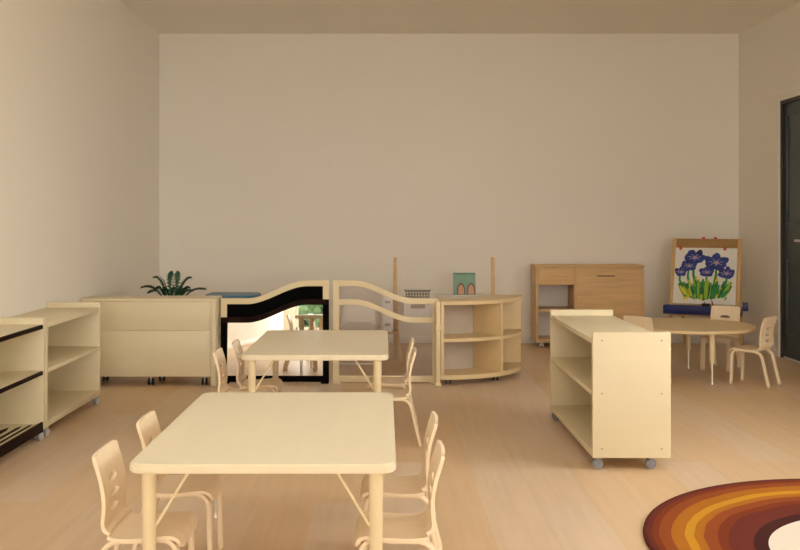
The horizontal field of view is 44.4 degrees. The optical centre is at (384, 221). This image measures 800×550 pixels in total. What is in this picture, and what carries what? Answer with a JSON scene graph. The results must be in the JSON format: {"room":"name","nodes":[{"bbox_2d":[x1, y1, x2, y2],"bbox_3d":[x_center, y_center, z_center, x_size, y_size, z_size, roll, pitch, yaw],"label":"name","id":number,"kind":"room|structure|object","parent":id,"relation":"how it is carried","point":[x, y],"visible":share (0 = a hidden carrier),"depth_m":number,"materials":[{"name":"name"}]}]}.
{"room":"children's room","nodes":[
{"label":"children's room","id":0,"kind":"room"},
{"bbox_2d":[0,0,158,316],"bbox_3d":[-2.285,-0.325,1.300,0.150,3.030,16.900,0,0,0],"label":"wall","id":1,"kind":"structure","parent":0,"point":[79,79],"depth_m":7.02,"materials":[{"name":"paint"}]},
{"bbox_2d":[0,343,799,549],"bbox_3d":[0.627,1.250,1.300,5.975,0.120,16.900,0,0,0],"label":"floor","id":2,"kind":"structure","parent":0,"point":[513,476],"depth_m":4.72,"materials":[{"name":"brown wood"}]},
{"bbox_2d":[0,318,44,457],"bbox_3d":[-2.033,0.859,4.853,0.348,0.663,1.039,0,0,0],"label":"shelf","id":3,"kind":"object","parent":2,"relation":"on","point":[22,340],"visible":1,"depth_m":5.34,"materials":[{"name":"brown wood"}]},
{"bbox_2d":[0,302,100,436],"bbox_3d":[-2.033,0.859,5.902,0.348,0.663,1.039,0,0,0],"label":"shelf","id":4,"kind":"object","parent":2,"relation":"on","point":[72,329],"visible":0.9,"depth_m":6.39,"materials":[{"name":"brown wood"}]},
{"bbox_2d":[92,440,196,549],"bbox_3d":[-0.744,0.941,3.000,0.298,0.502,0.252,0,0,0],"label":"chair","id":5,"kind":"object","parent":2,"relation":"on","point":[174,529],"visible":0.95,"depth_m":2.98,"materials":[{"name":"brown wood"}]},
{"bbox_2d":[80,296,221,385],"bbox_3d":[-1.708,0.873,7.210,0.973,0.634,0.300,0,0,0],"label":"storage cabinet","id":6,"kind":"object","parent":2,"relation":"on","point":[162,337],"visible":0.78,"depth_m":7.07,"materials":[{"name":"brown wood"}]},
{"bbox_2d":[140,271,206,295],"bbox_3d":[-1.686,0.792,7.812,0.508,0.796,0.324,0,0,-22],"label":"potted fern","id":7,"kind":"object","parent":2,"relation":"on","point":[180,291],"visible":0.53,"depth_m":7.83,"materials":[{"name":"green plant"}]},
{"bbox_2d":[132,411,223,549],"bbox_3d":[-0.736,0.941,3.480,0.298,0.502,0.252,0,0,0],"label":"chair","id":8,"kind":"object","parent":2,"relation":"on","point":[208,487],"visible":0.69,"depth_m":3.45,"materials":[{"name":"brown wood"}]},
{"bbox_2d":[205,292,261,297],"bbox_3d":[-1.232,0.888,7.950,0.435,0.604,0.400,0,0,0],"label":"table","id":9,"kind":"object","parent":2,"relation":"on","point":[223,294],"visible":0.2,"depth_m":7.87,"materials":[{"name":"teal plastic"}]},
{"bbox_2d":[213,348,266,391],"bbox_3d":[-0.789,0.941,5.280,0.298,0.502,0.252,0,0,0],"label":"chair","id":10,"kind":"object","parent":2,"relation":"on","point":[220,361],"visible":0.35,"depth_m":5.31,"materials":[{"name":"brown wood"}]},
{"bbox_2d":[231,339,282,391],"bbox_3d":[-0.750,0.941,5.660,0.298,0.502,0.252,0,0,0],"label":"chair","id":11,"kind":"object","parent":2,"relation":"on","point":[271,383],"visible":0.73,"depth_m":5.62,"materials":[{"name":"brown wood"}]},
{"bbox_2d":[130,392,395,549],"bbox_3d":[-0.354,0.942,3.392,0.772,0.496,1.184,0,0,0],"label":"table","id":12,"kind":"object","parent":2,"relation":"on","point":[338,433],"visible":0.88,"depth_m":3.06,"materials":[{"name":"brown wood"}]},
{"bbox_2d":[221,280,328,383],"bbox_3d":[-0.808,0.811,7.215,0.793,0.757,0.074,0,0,0],"label":"divider","id":13,"kind":"object","parent":2,"relation":"on","point":[300,305],"visible":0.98,"depth_m":7.20,"materials":[{"name":"black mirror"}]},
{"bbox_2d":[241,330,387,391],"bbox_3d":[-0.368,0.942,5.675,0.772,0.496,1.184,0,0,0],"label":"table","id":14,"kind":"object","parent":2,"relation":"on","point":[275,346],"visible":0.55,"depth_m":5.36,"materials":[{"name":"brown wood"}]},
{"bbox_2d":[339,304,378,365],"bbox_3d":[-0.215,0.933,7.999,0.343,0.518,0.294,0,0,0],"label":"seat","id":15,"kind":"object","parent":2,"relation":"on","point":[354,317],"visible":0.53,"depth_m":8.02,"materials":[{"name":"white fabric"}]},
{"bbox_2d":[341,305,375,329],"bbox_3d":[-0.215,0.792,7.994,0.290,0.236,0.282,0,0,0],"label":"cushion","id":16,"kind":"object","parent":15,"relation":"on","point":[354,317],"depth_m":8.01,"materials":[{"name":"white fabric"}]},
{"bbox_2d":[333,280,437,383],"bbox_3d":[0.005,0.811,7.215,0.774,0.757,0.074,0,0,0],"label":"divider","id":17,"kind":"object","parent":2,"relation":"on","point":[337,379],"visible":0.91,"depth_m":7.19,"materials":[{"name":"brown wood"}]},
{"bbox_2d":[367,338,418,428],"bbox_3d":[0.047,0.941,5.740,0.298,0.502,0.252,0,0,0],"label":"chair","id":18,"kind":"object","parent":2,"relation":"on","point":[402,382],"visible":0.56,"depth_m":5.67,"materials":[{"name":"brown wood"}]},
{"bbox_2d":[368,347,421,446],"bbox_3d":[0.047,0.941,5.305,0.298,0.502,0.252,0,0,0],"label":"chair","id":19,"kind":"object","parent":2,"relation":"on","point":[398,395],"visible":0.64,"depth_m":5.20,"materials":[{"name":"brown wood"}]},
{"bbox_2d":[354,440,444,549],"bbox_3d":[0.057,0.941,3.000,0.298,0.502,0.252,0,0,0],"label":"chair","id":20,"kind":"object","parent":2,"relation":"on","point":[398,528],"visible":0.89,"depth_m":2.96,"materials":[{"name":"brown wood"}]},
{"bbox_2d":[360,411,442,549],"bbox_3d":[0.062,0.941,3.475,0.298,0.502,0.252,0,0,0],"label":"chair","id":21,"kind":"object","parent":2,"relation":"on","point":[394,486],"visible":0.83,"depth_m":3.43,"materials":[{"name":"brown wood"}]},
{"bbox_2d":[382,257,494,362],"bbox_3d":[0.481,0.750,8.375,1.022,0.890,0.289,0,0,0],"label":"rack","id":22,"kind":"object","parent":2,"relation":"on","point":[396,337],"visible":0.54,"depth_m":8.39,"materials":[{"name":"brown wood"}]},
{"bbox_2d":[382,318,392,331],"bbox_3d":[0.022,0.887,8.400,0.088,0.096,0.199,0,0,0],"label":"storage bin","id":23,"kind":"object","parent":22,"relation":"on","point":[387,324],"visible":0.82,"depth_m":8.31,"materials":[{"name":"white plastic"}]},
{"bbox_2d":[382,307,392,319],"bbox_3d":[0.022,0.791,8.400,0.088,0.096,0.199,0,0,0],"label":"storage bin","id":24,"kind":"object","parent":23,"relation":"on","point":[385,317],"visible":0.31,"depth_m":8.31,"materials":[{"name":"white plastic"}]},
{"bbox_2d":[382,296,392,308],"bbox_3d":[0.022,0.695,8.400,0.088,0.096,0.199,0,0,0],"label":"storage bin","id":25,"kind":"object","parent":24,"relation":"on","point":[387,302],"visible":0.76,"depth_m":8.31,"materials":[{"name":"white plastic"}]},
{"bbox_2d":[383,299,392,308],"bbox_3d":[0.022,0.698,8.402,0.084,0.090,0.191,0,0,0],"label":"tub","id":26,"kind":"object","parent":25,"relation":"in","point":[387,303],"depth_m":8.31,"materials":[{"name":"white plastic"}]},
{"bbox_2d":[383,310,392,319],"bbox_3d":[0.022,0.794,8.402,0.084,0.090,0.191,0,0,0],"label":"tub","id":27,"kind":"object","parent":24,"relation":"in","point":[385,317],"depth_m":8.31,"materials":[{"name":"white plastic"}]},
{"bbox_2d":[403,297,431,316],"bbox_3d":[0.279,0.742,8.408,0.242,0.176,0.204,0,0,0],"label":"storage bin","id":28,"kind":"object","parent":22,"relation":"on","point":[409,310],"visible":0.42,"depth_m":8.31,"materials":[{"name":"white plastic"}]},
{"bbox_2d":[404,289,430,297],"bbox_3d":[0.279,0.618,8.410,0.227,0.070,0.158,0,0,0],"label":"wire basket","id":29,"kind":"object","parent":28,"relation":"on","point":[411,291],"visible":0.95,"depth_m":8.40,"materials":[{"name":"grey metal"}]},
{"bbox_2d":[453,273,475,294],"bbox_3d":[0.683,0.535,8.430,0.190,0.188,0.050,0,0,0],"label":"picture book","id":30,"kind":"object","parent":22,"relation":"on","point":[463,283],"visible":1,"depth_m":8.42,"materials":[{"name":"green paper"}]},
{"bbox_2d":[435,295,521,385],"bbox_3d":[0.725,0.884,7.405,0.406,0.612,0.986,0,0,45],"label":"shelf","id":31,"kind":"object","parent":2,"relation":"on","point":[477,337],"visible":1,"depth_m":7.37,"materials":[{"name":"brown wood"}]},
{"bbox_2d":[531,264,644,346],"bbox_3d":[1.935,0.801,9.402,1.025,0.777,0.337,0,0,0],"label":"cabinet","id":32,"kind":"object","parent":2,"relation":"on","point":[619,288],"visible":0.56,"depth_m":9.24,"materials":[{"name":"brown wood"}]},
{"bbox_2d":[550,309,670,468],"bbox_3d":[1.181,0.860,5.300,0.375,0.660,1.224,0,0,0],"label":"shelf","id":33,"kind":"object","parent":2,"relation":"on","point":[610,375],"visible":1,"depth_m":4.69,"materials":[{"name":"brown wood"}]},
{"bbox_2d":[623,315,653,331],"bbox_3d":[1.926,0.941,7.229,0.298,0.502,0.252,0,0,-42],"label":"chair","id":34,"kind":"object","parent":2,"relation":"on","point":[645,322],"visible":0.13,"depth_m":7.12,"materials":[{"name":"brown wood"}]},
{"bbox_2d":[642,318,756,384],"bbox_3d":[2.335,0.991,7.560,1.000,0.398,1.000,0,0,0],"label":"round table","id":35,"kind":"object","parent":2,"relation":"on","point":[688,326],"visible":0.66,"depth_m":7.32,"materials":[{"name":"brown wood"}]},
{"bbox_2d":[663,237,747,355],"bbox_3d":[2.976,0.665,9.042,0.670,1.045,0.693,0,0,27],"label":"easel","id":36,"kind":"object","parent":2,"relation":"on","point":[673,309],"visible":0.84,"depth_m":8.91,"materials":[{"name":"brown wood"}]},
{"bbox_2d":[663,304,742,316],"bbox_3d":[2.844,0.796,8.783,0.670,0.077,0.105,0,0,27],"label":"paint tray","id":37,"kind":"object","parent":36,"relation":"on","point":[697,310],"depth_m":8.79,"materials":[{"name":"blue plastic"}]},
{"bbox_2d":[673,248,737,304],"bbox_3d":[2.909,0.494,8.910,0.544,0.504,0.154,0,0,27],"label":"painting","id":38,"kind":"object","parent":36,"relation":"attached to","point":[699,273],"visible":1,"depth_m":8.90,"materials":[{"name":"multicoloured paper"}]},
{"bbox_2d":[701,303,709,306],"bbox_3d":[2.871,0.781,8.769,0.078,0.092,0.078,0,0,27],"label":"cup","id":39,"kind":"object","parent":36,"relation":"on","point":[702,304],"visible":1,"depth_m":8.74,"materials":[{"name":"black plastic"}]},
{"bbox_2d":[742,302,747,310],"bbox_3d":[3.098,0.796,9.281,0.640,0.077,0.085,0,0,27],"label":"paint tray","id":40,"kind":"object","parent":36,"relation":"on","point":[744,304],"depth_m":9.11,"materials":[{"name":"blue plastic"}]},
{"bbox_2d":[700,305,740,371],"bbox_3d":[2.720,0.941,7.925,0.252,0.502,0.298,0,0,38],"label":"chair","id":41,"kind":"object","parent":2,"relation":"on","point":[734,312],"visible":0.67,"depth_m":7.94,"materials":[{"name":"brown wood"}]},
{"bbox_2d":[643,479,799,549],"bbox_3d":[1.950,1.183,3.506,1.988,0.012,1.988,0,0,0],"label":"round rug","id":42,"kind":"object","parent":2,"relation":"on","point":[758,514],"visible":1,"depth_m":3.87,"materials":[{"name":"multicoloured carpet"}]},
{"bbox_2d":[729,316,780,387],"bbox_3d":[2.714,0.941,7.189,0.298,0.502,0.252,0,0,42],"label":"chair","id":43,"kind":"object","parent":2,"relation":"on","point":[767,322],"visible":1,"depth_m":7.16,"materials":[{"name":"brown wood"}]},
{"bbox_2d":[159,34,738,335],"bbox_3d":[0.627,-0.325,9.675,5.675,3.030,0.150,0,0,0],"label":"wall","id":44,"kind":"structure","parent":0,"point":[285,159],"depth_m":9.60,"materials":[{"name":"paint"}]},
{"bbox_2d":[388,336,733,342],"bbox_3d":[0.627,1.157,9.594,5.651,0.065,0.012,0,0,0],"label":"baseboard","id":45,"kind":"structure","parent":44,"relation":"attached to","point":[403,339],"depth_m":9.59,"materials":[{"name":"white paint"}]},
{"bbox_2d":[120,0,799,33],"bbox_3d":[0.627,-1.900,1.300,5.975,0.120,16.900,0,0,0],"label":"ceiling","id":46,"kind":"structure","parent":0,"point":[164,16],"depth_m":8.75,"materials":[{"name":"paint"}]},
{"bbox_2d":[739,1,799,347],"bbox_3d":[3.540,-0.325,1.300,0.150,3.030,16.900,0,0,0],"label":"wall","id":47,"kind":"structure","parent":0,"point":[769,50],"depth_m":9.02,"materials":[{"name":"paint"}]},
{"bbox_2d":[739,337,775,355],"bbox_3d":[3.459,1.157,1.300,0.012,0.065,16.600,0,0,0],"label":"baseboard","id":48,"kind":"structure","parent":47,"relation":"attached to","point":[746,341],"depth_m":9.13,"materials":[{"name":"white paint"}]},
{"bbox_2d":[776,89,799,356],"bbox_3d":[3.460,0.043,7.990,0.010,2.295,1.350,0,0,0],"label":"trim","id":49,"kind":"structure","parent":47,"relation":"attached to","point":[779,98],"depth_m":8.61,"materials":[{"name":"paint"}]},
{"bbox_2d":[780,95,799,362],"bbox_3d":[3.495,0.068,7.990,0.141,2.245,1.200,0,0,0],"label":"door","id":50,"kind":"structure","parent":47,"relation":"in","point":[789,108],"depth_m":8.44,"materials":[{"name":"wood"}]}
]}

